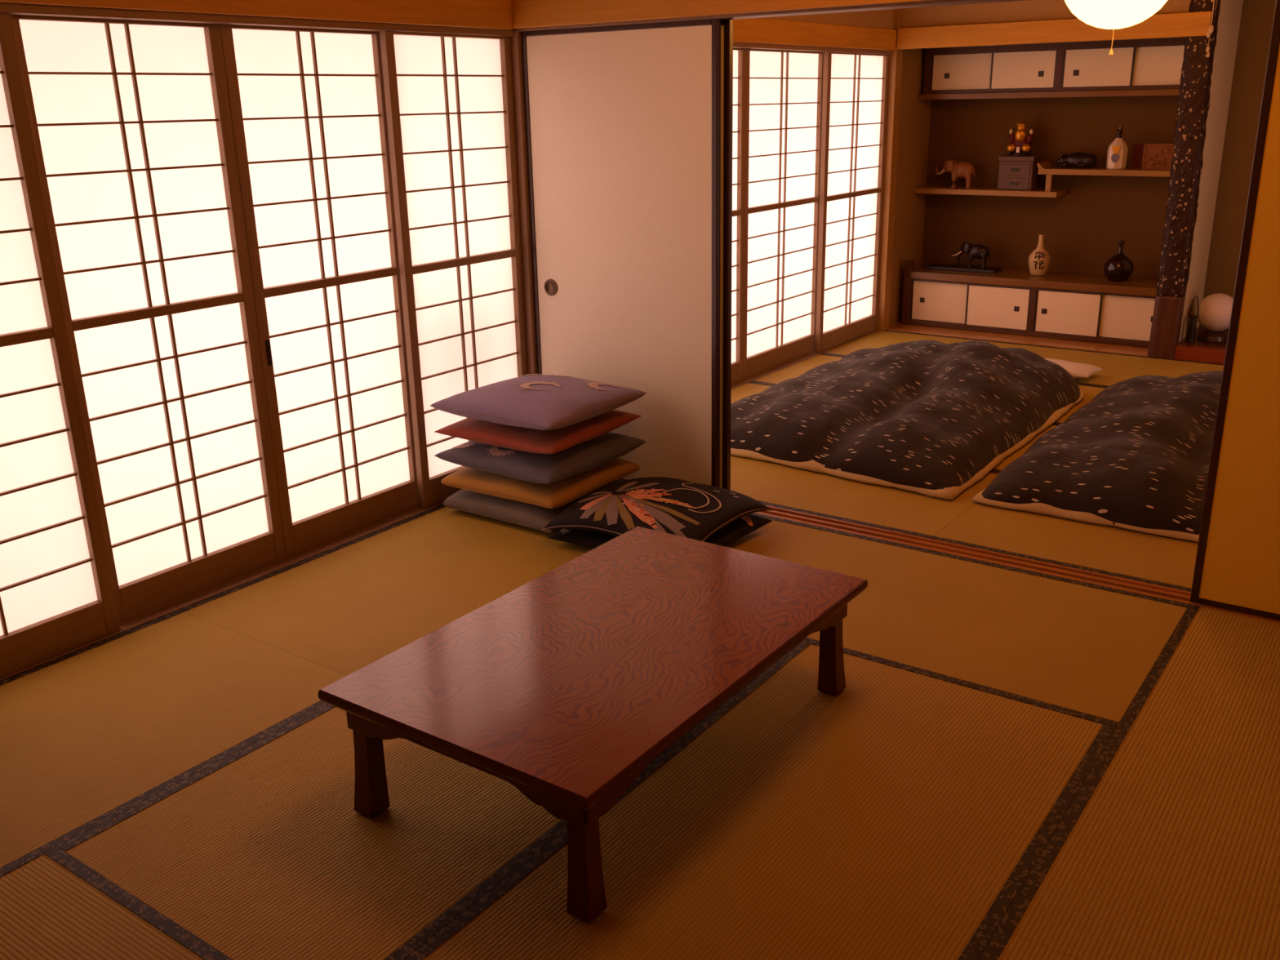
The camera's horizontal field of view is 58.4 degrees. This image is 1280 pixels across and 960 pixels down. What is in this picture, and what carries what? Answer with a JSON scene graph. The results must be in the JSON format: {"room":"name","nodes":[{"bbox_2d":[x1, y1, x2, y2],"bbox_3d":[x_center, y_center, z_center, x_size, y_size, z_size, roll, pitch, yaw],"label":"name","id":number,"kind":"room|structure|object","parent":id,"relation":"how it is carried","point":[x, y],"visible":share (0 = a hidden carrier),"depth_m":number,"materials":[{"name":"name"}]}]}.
{"room":"traditional dwelling","nodes":[
{"label":"traditional dwelling","id":0,"kind":"room"},
{"bbox_2d":[0,329,1279,959],"bbox_3d":[0.704,0.420,3.855,3.740,0.122,8.460,12,22,34],"label":"floor","id":1,"kind":"structure","parent":0,"point":[1010,762],"depth_m":2.77,"materials":[{"name":"brown wicker"}]},
{"bbox_2d":[443,479,624,533],"bbox_3d":[-0.399,0.059,4.668,0.568,0.100,0.568,12,22,34],"label":"floor cushion","id":2,"kind":"object","parent":1,"relation":"on","point":[525,514],"visible":0.22,"depth_m":4.45,"materials":[{"name":"grey fabric"}]},
{"bbox_2d":[440,457,640,508],"bbox_3d":[-0.397,-0.026,4.636,0.574,0.093,0.574,11,22,33],"label":"floor cushion","id":3,"kind":"object","parent":2,"relation":"on","point":[560,493],"visible":0.65,"depth_m":4.44,"materials":[{"name":"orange fabric"}]},
{"bbox_2d":[434,431,646,484],"bbox_3d":[-0.395,-0.119,4.603,0.604,0.122,0.604,12,22,35],"label":"floor cushion","id":4,"kind":"object","parent":3,"relation":"on","point":[535,468],"visible":0.74,"depth_m":4.41,"materials":[{"name":"fabric"}]},
{"bbox_2d":[434,409,641,453],"bbox_3d":[-0.401,-0.223,4.571,0.588,0.099,0.588,11,22,32],"label":"floor cushion","id":5,"kind":"object","parent":4,"relation":"on","point":[519,438],"visible":0.59,"depth_m":4.38,"materials":[{"name":"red fabric"}]},
{"bbox_2d":[430,373,646,430],"bbox_3d":[-0.397,-0.316,4.531,0.608,0.129,0.608,12,22,34],"label":"floor cushion","id":6,"kind":"object","parent":5,"relation":"on","point":[540,402],"visible":1,"depth_m":4.39,"materials":[{"name":"purple fabric"}]},
{"bbox_2d":[318,526,867,924],"bbox_3d":[-0.050,0.522,2.880,0.764,0.324,1.234,12,22,34],"label":"table","id":7,"kind":"object","parent":1,"relation":"on","point":[562,688],"visible":1,"depth_m":2.65,"materials":[{"name":"red wood"}]},
{"bbox_2d":[547,513,772,548],"bbox_3d":[0.080,0.178,4.293,0.604,0.083,0.604,12,23,35],"label":"floor cushion","id":8,"kind":"object","parent":1,"relation":"on","point":[745,525],"visible":0.27,"depth_m":4.20,"materials":[{"name":"black fabric"}]},
{"bbox_2d":[542,476,772,541],"bbox_3d":[0.070,0.104,4.275,0.624,0.104,0.624,11,22,33],"label":"floor cushion","id":9,"kind":"object","parent":8,"relation":"on","point":[673,506],"visible":0.98,"depth_m":4.18,"materials":[{"name":"black fabric"}]},
{"bbox_2d":[730,339,1084,499],"bbox_3d":[1.345,-0.481,5.851,1.432,0.300,2.291,12,22,34],"label":"quilt","id":10,"kind":"object","parent":1,"relation":"on","point":[930,418],"visible":0.97,"depth_m":5.33,"materials":[{"name":"fabric"}]},
{"bbox_2d":[1044,358,1102,378],"bbox_3d":[2.405,-0.650,6.650,0.460,0.082,0.255,13,23,36],"label":"bed pillow","id":11,"kind":"object","parent":1,"relation":"on","point":[1077,371],"visible":0.49,"depth_m":6.52,"materials":[{"name":"white fabric"}]},
{"bbox_2d":[972,370,1222,542],"bbox_3d":[2.557,-0.244,5.020,1.469,0.326,2.268,12,22,34],"label":"quilt","id":12,"kind":"object","parent":1,"relation":"on","point":[1136,456],"visible":0.83,"depth_m":4.57,"materials":[{"name":"fabric"}]},
{"bbox_2d":[762,8,931,325],"bbox_3d":[-0.597,-1.133,4.774,0.120,2.540,9.200,12,22,34],"label":"wall","id":13,"kind":"structure","parent":0,"point":[914,113],"depth_m":7.98,"materials":[{"name":"brown paint"}]},
{"bbox_2d":[0,502,443,679],"bbox_3d":[-1.308,0.324,4.168,0.119,0.063,2.735,12,22,34],"label":"trim","id":14,"kind":"structure","parent":13,"relation":"attached to","point":[200,596],"depth_m":4.02,"materials":[{"name":"brown wood"}]},
{"bbox_2d":[0,13,120,677],"bbox_3d":[-1.887,-0.303,3.079,0.030,1.843,0.723,12,22,34],"label":"screen","id":15,"kind":"object","parent":14,"relation":"on","point":[57,597],"visible":0.96,"depth_m":3.34,"materials":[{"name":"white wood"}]},
{"bbox_2d":[11,14,286,623],"bbox_3d":[-1.518,-0.499,3.647,0.030,1.843,0.679,12,22,34],"label":"screen","id":16,"kind":"object","parent":14,"relation":"on","point":[131,121],"visible":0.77,"depth_m":3.63,"materials":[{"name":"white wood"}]},
{"bbox_2d":[219,24,419,558],"bbox_3d":[-1.121,-0.682,4.175,0.031,1.843,0.690,12,22,34],"label":"screen","id":17,"kind":"object","parent":14,"relation":"on","point":[308,107],"visible":0.85,"depth_m":4.15,"materials":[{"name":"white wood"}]},
{"bbox_2d":[379,31,527,509],"bbox_3d":[-0.711,-0.846,4.646,0.030,1.843,0.674,12,22,34],"label":"screen","id":18,"kind":"object","parent":14,"relation":"on","point":[449,98],"visible":0.75,"depth_m":4.58,"materials":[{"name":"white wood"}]},
{"bbox_2d":[0,0,512,29],"bbox_3d":[-1.915,-1.236,2.785,0.142,0.113,4.665,12,22,34],"label":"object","id":19,"kind":"structure","parent":13,"relation":"attached to","point":[480,14],"depth_m":3.90,"materials":[{"name":"brown wood"}]},
{"bbox_2d":[0,2,892,54],"bbox_3d":[-0.257,-1.943,5.032,0.118,0.028,6.495,12,22,34],"label":"trim","id":20,"kind":"structure","parent":13,"relation":"attached to","point":[21,9],"depth_m":3.69,"materials":[{"name":"brown wood"}]},
{"bbox_2d":[510,28,537,374],"bbox_3d":[-0.504,-1.204,4.874,0.138,2.470,0.108,12,22,34],"label":"trim","id":21,"kind":"structure","parent":13,"relation":"attached to","point":[516,41],"depth_m":4.80,"materials":[{"name":"brown wood"}]},
{"bbox_2d":[520,18,720,487],"bbox_3d":[-0.076,-0.858,4.646,0.924,1.836,0.030,12,22,34],"label":"sliding door","id":22,"kind":"structure","parent":13,"relation":"in","point":[623,122],"depth_m":4.57,"materials":[{"name":"paper"}]},
{"bbox_2d":[720,18,733,489],"bbox_3d":[-0.029,-0.866,4.668,0.923,1.836,0.029,12,22,34],"label":"sliding door","id":23,"kind":"structure","parent":13,"relation":"in","point":[726,24],"depth_m":4.38,"materials":[{"name":"wood"}]},
{"bbox_2d":[731,329,879,389],"bbox_3d":[0.570,-0.542,6.671,0.119,0.063,3.760,12,22,34],"label":"trim","id":24,"kind":"structure","parent":13,"relation":"attached to","point":[808,356],"depth_m":7.00,"materials":[{"name":"brown wood"}]},
{"bbox_2d":[731,48,746,383],"bbox_3d":[0.292,-1.334,6.058,0.030,1.843,0.976,12,22,34],"label":"screen","id":25,"kind":"object","parent":24,"relation":"on","point":[739,54],"visible":0.24,"depth_m":6.38,"materials":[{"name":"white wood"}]},
{"bbox_2d":[742,48,824,379],"bbox_3d":[0.846,-1.590,6.797,0.030,1.843,0.939,12,22,34],"label":"screen","id":26,"kind":"object","parent":24,"relation":"on","point":[784,89],"visible":0.84,"depth_m":6.79,"materials":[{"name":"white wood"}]},
{"bbox_2d":[815,51,889,353],"bbox_3d":[1.379,-1.811,7.432,0.030,1.843,0.882,12,22,34],"label":"screen","id":27,"kind":"object","parent":24,"relation":"on","point":[855,85],"visible":0.93,"depth_m":7.42,"materials":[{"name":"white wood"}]},
{"bbox_2d":[733,17,896,50],"bbox_3d":[0.567,-2.386,6.090,0.142,0.123,3.635,12,22,34],"label":"trim","id":28,"kind":"structure","parent":13,"relation":"attached to","point":[753,30],"depth_m":6.51,"materials":[{"name":"brown wood"}]},
{"bbox_2d":[755,505,1279,623],"bbox_3d":[1.046,0.255,4.219,3.640,0.052,0.103,12,22,34],"label":"trim","id":29,"kind":"structure","parent":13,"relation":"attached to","point":[1142,588],"depth_m":4.06,"materials":[{"name":"brown wood"}]},
{"bbox_2d":[1190,0,1279,620],"bbox_3d":[2.119,-0.409,3.154,0.893,1.836,0.030,12,22,34],"label":"sliding door","id":30,"kind":"structure","parent":29,"relation":"on","point":[1237,568],"depth_m":3.44,"materials":[{"name":"paper"}]},
{"bbox_2d":[921,95,1178,278],"bbox_3d":[2.839,-2.219,7.735,1.840,2.470,0.080,12,22,34],"label":"wall","id":31,"kind":"structure","parent":0,"point":[1082,228],"depth_m":7.78,"materials":[{"name":"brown paint"}]},
{"bbox_2d":[914,186,1066,197],"bbox_3d":[2.411,-1.996,7.930,0.991,0.036,0.227,12,22,34],"label":"display shelf","id":32,"kind":"object","parent":31,"relation":"attached to","point":[1041,193],"visible":1,"depth_m":7.84,"materials":[{"name":"brown wood"}]},
{"bbox_2d":[935,160,974,188],"bbox_3d":[2.203,-2.141,8.019,0.291,0.191,0.107,12,22,34],"label":"elephant figurine","id":33,"kind":"object","parent":32,"relation":"on","point":[966,170],"visible":1,"depth_m":7.96,"materials":[{"name":"orange wood"}]},
{"bbox_2d":[997,155,1041,191],"bbox_3d":[2.568,-2.084,7.773,0.240,0.222,0.167,12,22,34],"label":"chest","id":34,"kind":"object","parent":32,"relation":"on","point":[1015,172],"visible":1,"depth_m":7.71,"materials":[{"name":"grey wood"}]},
{"bbox_2d":[1006,120,1033,155],"bbox_3d":[2.561,-2.299,7.704,0.166,0.228,0.108,12,22,34],"label":"figurine","id":35,"kind":"object","parent":34,"relation":"on","point":[1020,142],"visible":1,"depth_m":7.68,"materials":[{"name":"brown wood"}]},
{"bbox_2d":[1036,160,1170,191],"bbox_3d":[3.097,-1.960,7.428,0.984,0.184,0.227,12,22,34],"label":"display shelf","id":36,"kind":"object","parent":32,"relation":"on","point":[1046,168],"visible":0.78,"depth_m":7.43,"materials":[{"name":"brown wood"}]},
{"bbox_2d":[1056,151,1097,167],"bbox_3d":[2.869,-2.105,7.534,0.257,0.101,0.115,12,22,34],"label":"ox","id":37,"kind":"object","parent":36,"relation":"on","point":[1078,159],"visible":1,"depth_m":7.50,"materials":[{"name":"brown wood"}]},
{"bbox_2d":[1106,126,1128,169],"bbox_3d":[3.065,-2.128,7.350,0.123,0.262,0.101,12,22,34],"label":"bottle","id":38,"kind":"object","parent":36,"relation":"on","point":[1117,155],"visible":1,"depth_m":7.33,"materials":[{"name":"beige ceramic"}]},
{"bbox_2d":[1111,153,1119,162],"bbox_3d":[3.038,-2.059,7.330,0.048,0.056,0.002,12,22,34],"label":"print","id":39,"kind":"object","parent":38,"relation":"attached to","point":[1114,157],"depth_m":7.33},
{"bbox_2d":[1111,146,1120,153],"bbox_3d":[3.037,-2.106,7.314,0.052,0.047,0.002,12,22,34],"label":"print","id":40,"kind":"object","parent":38,"relation":"on","point":[1115,149],"depth_m":7.31},
{"bbox_2d":[1131,144,1144,168],"bbox_3d":[3.236,-2.087,7.393,0.110,0.150,0.012,12,22,34],"label":"book","id":41,"kind":"object","parent":36,"relation":"on","point":[1138,149],"visible":0.56,"depth_m":7.40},
{"bbox_2d":[1141,143,1173,169],"bbox_3d":[3.309,-2.046,7.253,0.234,0.157,0.027,9,21,27],"label":"carved plaque","id":42,"kind":"object","parent":36,"relation":"on","point":[1155,156],"visible":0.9,"depth_m":7.26,"materials":[{"name":"brown wood"}]},
{"bbox_2d":[885,321,1148,356],"bbox_3d":[2.645,-0.968,7.826,1.840,0.066,0.672,12,22,34],"label":"trim","id":43,"kind":"structure","parent":31,"relation":"attached to","point":[899,326],"depth_m":7.62,"materials":[{"name":"brown wood"}]},
{"bbox_2d":[1147,0,1220,359],"bbox_3d":[3.207,-1.894,6.715,0.181,2.460,0.138,12,22,34],"label":"post","id":44,"kind":"object","parent":43,"relation":"on","point":[1193,101],"visible":0.96,"depth_m":6.72,"materials":[{"name":"brown wood"}]},
{"bbox_2d":[1205,0,1214,57],"bbox_3d":[3.178,-2.538,6.378,0.028,0.354,0.033,-12,21,-30],"label":"hanging ornament","id":45,"kind":"object","parent":44,"relation":"hanging from","point":[1210,31],"visible":1,"depth_m":6.38,"materials":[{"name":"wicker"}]},
{"bbox_2d":[901,260,1155,347],"bbox_3d":[2.721,-1.242,7.824,1.785,0.447,0.431,12,22,34],"label":"lower cabinet","id":46,"kind":"object","parent":31,"relation":"attached to","point":[1122,319],"depth_m":7.70,"materials":[{"name":"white wood"}]},
{"bbox_2d":[910,266,1157,296],"bbox_3d":[2.740,-1.358,7.761,1.733,0.050,0.446,12,22,34],"label":"countertop","id":47,"kind":"structure","parent":46,"relation":"on","point":[1136,286],"depth_m":7.63,"materials":[{"name":"brown wood"}]},
{"bbox_2d":[951,241,989,268],"bbox_3d":[2.321,-1.578,8.034,0.264,0.171,0.093,12,22,34],"label":"elephant figurine","id":48,"kind":"object","parent":47,"relation":"on","point":[981,251],"visible":1,"depth_m":7.98,"materials":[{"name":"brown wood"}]},
{"bbox_2d":[1028,234,1050,275],"bbox_3d":[2.700,-1.519,7.741,0.142,0.270,0.146,12,22,34],"label":"bottle","id":49,"kind":"object","parent":47,"relation":"on","point":[1039,260],"visible":1,"depth_m":7.71,"materials":[{"name":"beige ceramic"}]},
{"bbox_2d":[1103,240,1133,281],"bbox_3d":[3.117,-1.424,7.451,0.184,0.256,0.184,12,22,34],"label":"flask","id":50,"kind":"object","parent":47,"relation":"on","point":[1119,268],"visible":1,"depth_m":7.41,"materials":[{"name":"black ceramic"}]},
{"bbox_2d":[918,36,1186,100],"bbox_3d":[2.732,-2.678,7.439,1.830,0.370,0.245,12,22,34],"label":"upper cabinet","id":51,"kind":"object","parent":31,"relation":"attached to","point":[1147,67],"visible":0.71,"depth_m":7.36,"materials":[{"name":"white wood"}]},
{"bbox_2d":[900,0,1217,27],"bbox_3d":[3.118,-2.864,6.436,3.760,0.440,0.075,12,22,34],"label":"wall","id":52,"kind":"structure","parent":0,"point":[1029,10],"depth_m":7.07,"materials":[{"name":"beige paint"}]},
{"bbox_2d":[876,8,902,330],"bbox_3d":[1.649,-2.194,7.732,0.150,2.470,0.095,12,22,34],"label":"trim","id":53,"kind":"structure","parent":52,"relation":"attached to","point":[895,59],"depth_m":7.73,"materials":[{"name":"brown wood"}]},
{"bbox_2d":[893,11,1212,49],"bbox_3d":[2.431,-2.715,6.945,1.885,0.127,0.065,12,22,34],"label":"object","id":54,"kind":"structure","parent":52,"relation":"attached to","point":[1185,24],"depth_m":6.91,"materials":[{"name":"brown wood"}]},
{"bbox_2d":[1178,0,1243,342],"bbox_3d":[3.492,-2.005,7.046,0.060,2.470,0.780,12,22,34],"label":"wall","id":55,"kind":"structure","parent":0,"point":[1230,11],"depth_m":7.02,"materials":[{"name":"beige paint"}]},
{"bbox_2d":[1173,343,1226,364],"bbox_3d":[3.994,-0.619,6.579,1.740,0.135,0.100,12,22,34],"label":"trim","id":56,"kind":"structure","parent":55,"relation":"attached to","point":[1182,352],"depth_m":6.93,"materials":[{"name":"brown wood"}]},
{"bbox_2d":[1199,0,1275,326],"bbox_3d":[4.429,-1.948,6.817,1.740,2.470,0.080,12,22,34],"label":"wall","id":57,"kind":"structure","parent":0,"point":[1257,15],"depth_m":7.21,"materials":[{"name":"grey paint"}]},
{"bbox_2d":[1178,325,1228,348],"bbox_3d":[4.226,-0.724,6.888,1.740,0.130,0.700,12,22,34],"label":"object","id":58,"kind":"structure","parent":57,"relation":"attached to","point":[1199,330],"depth_m":7.11,"materials":[{"name":"brown wood"}]},
{"bbox_2d":[1186,295,1198,342],"bbox_3d":[3.427,-0.998,7.100,0.052,0.288,0.052,12,22,34],"label":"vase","id":59,"kind":"object","parent":58,"relation":"on","point":[1192,325],"visible":1,"depth_m":7.10,"materials":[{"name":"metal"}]},
{"bbox_2d":[1195,293,1233,342],"bbox_3d":[3.586,-1.013,7.125,0.236,0.293,0.236,12,22,34],"label":"globe lamp","id":60,"kind":"object","parent":58,"relation":"on","point":[1215,310],"visible":0.91,"depth_m":7.06,"materials":[{"name":"white glass"}]},
{"bbox_3d":[0.920,-2.072,3.349,3.860,0.080,9.460,12,22,34],"label":"ceiling","id":61,"kind":"structure","parent":0,"visible":0},
{"bbox_2d":[1064,0,1167,55],"bbox_3d":[2.085,-2.221,4.979,0.482,0.706,0.482,12,22,34],"label":"pendant lamp","id":62,"kind":"object","parent":61,"relation":"hanging from","point":[1113,15],"visible":1,"depth_m":4.92,"materials":[{"name":"white paper"}]},
{"bbox_3d":[2.478,-0.514,2.719,0.100,2.540,9.260,12,22,34],"label":"wall","id":63,"kind":"structure","parent":0,"visible":0},
{"bbox_2d":[517,0,1027,31],"bbox_3d":[1.010,-1.529,3.628,3.640,0.039,0.105,12,22,34],"label":"trim","id":64,"kind":"structure","parent":63,"relation":"attached to","point":[937,2],"depth_m":3.91,"materials":[{"name":"brown wood"}]},
{"bbox_3d":[1.004,-1.832,3.528,3.640,0.490,0.065,12,22,34],"label":"wall","id":65,"kind":"structure","parent":0,"visible":0},
{"bbox_2d":[511,0,935,29],"bbox_3d":[0.961,-1.559,3.564,3.660,0.119,0.034,12,22,34],"label":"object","id":66,"kind":"structure","parent":65,"relation":"attached to","point":[525,13],"depth_m":4.21,"materials":[{"name":"brown wood"}]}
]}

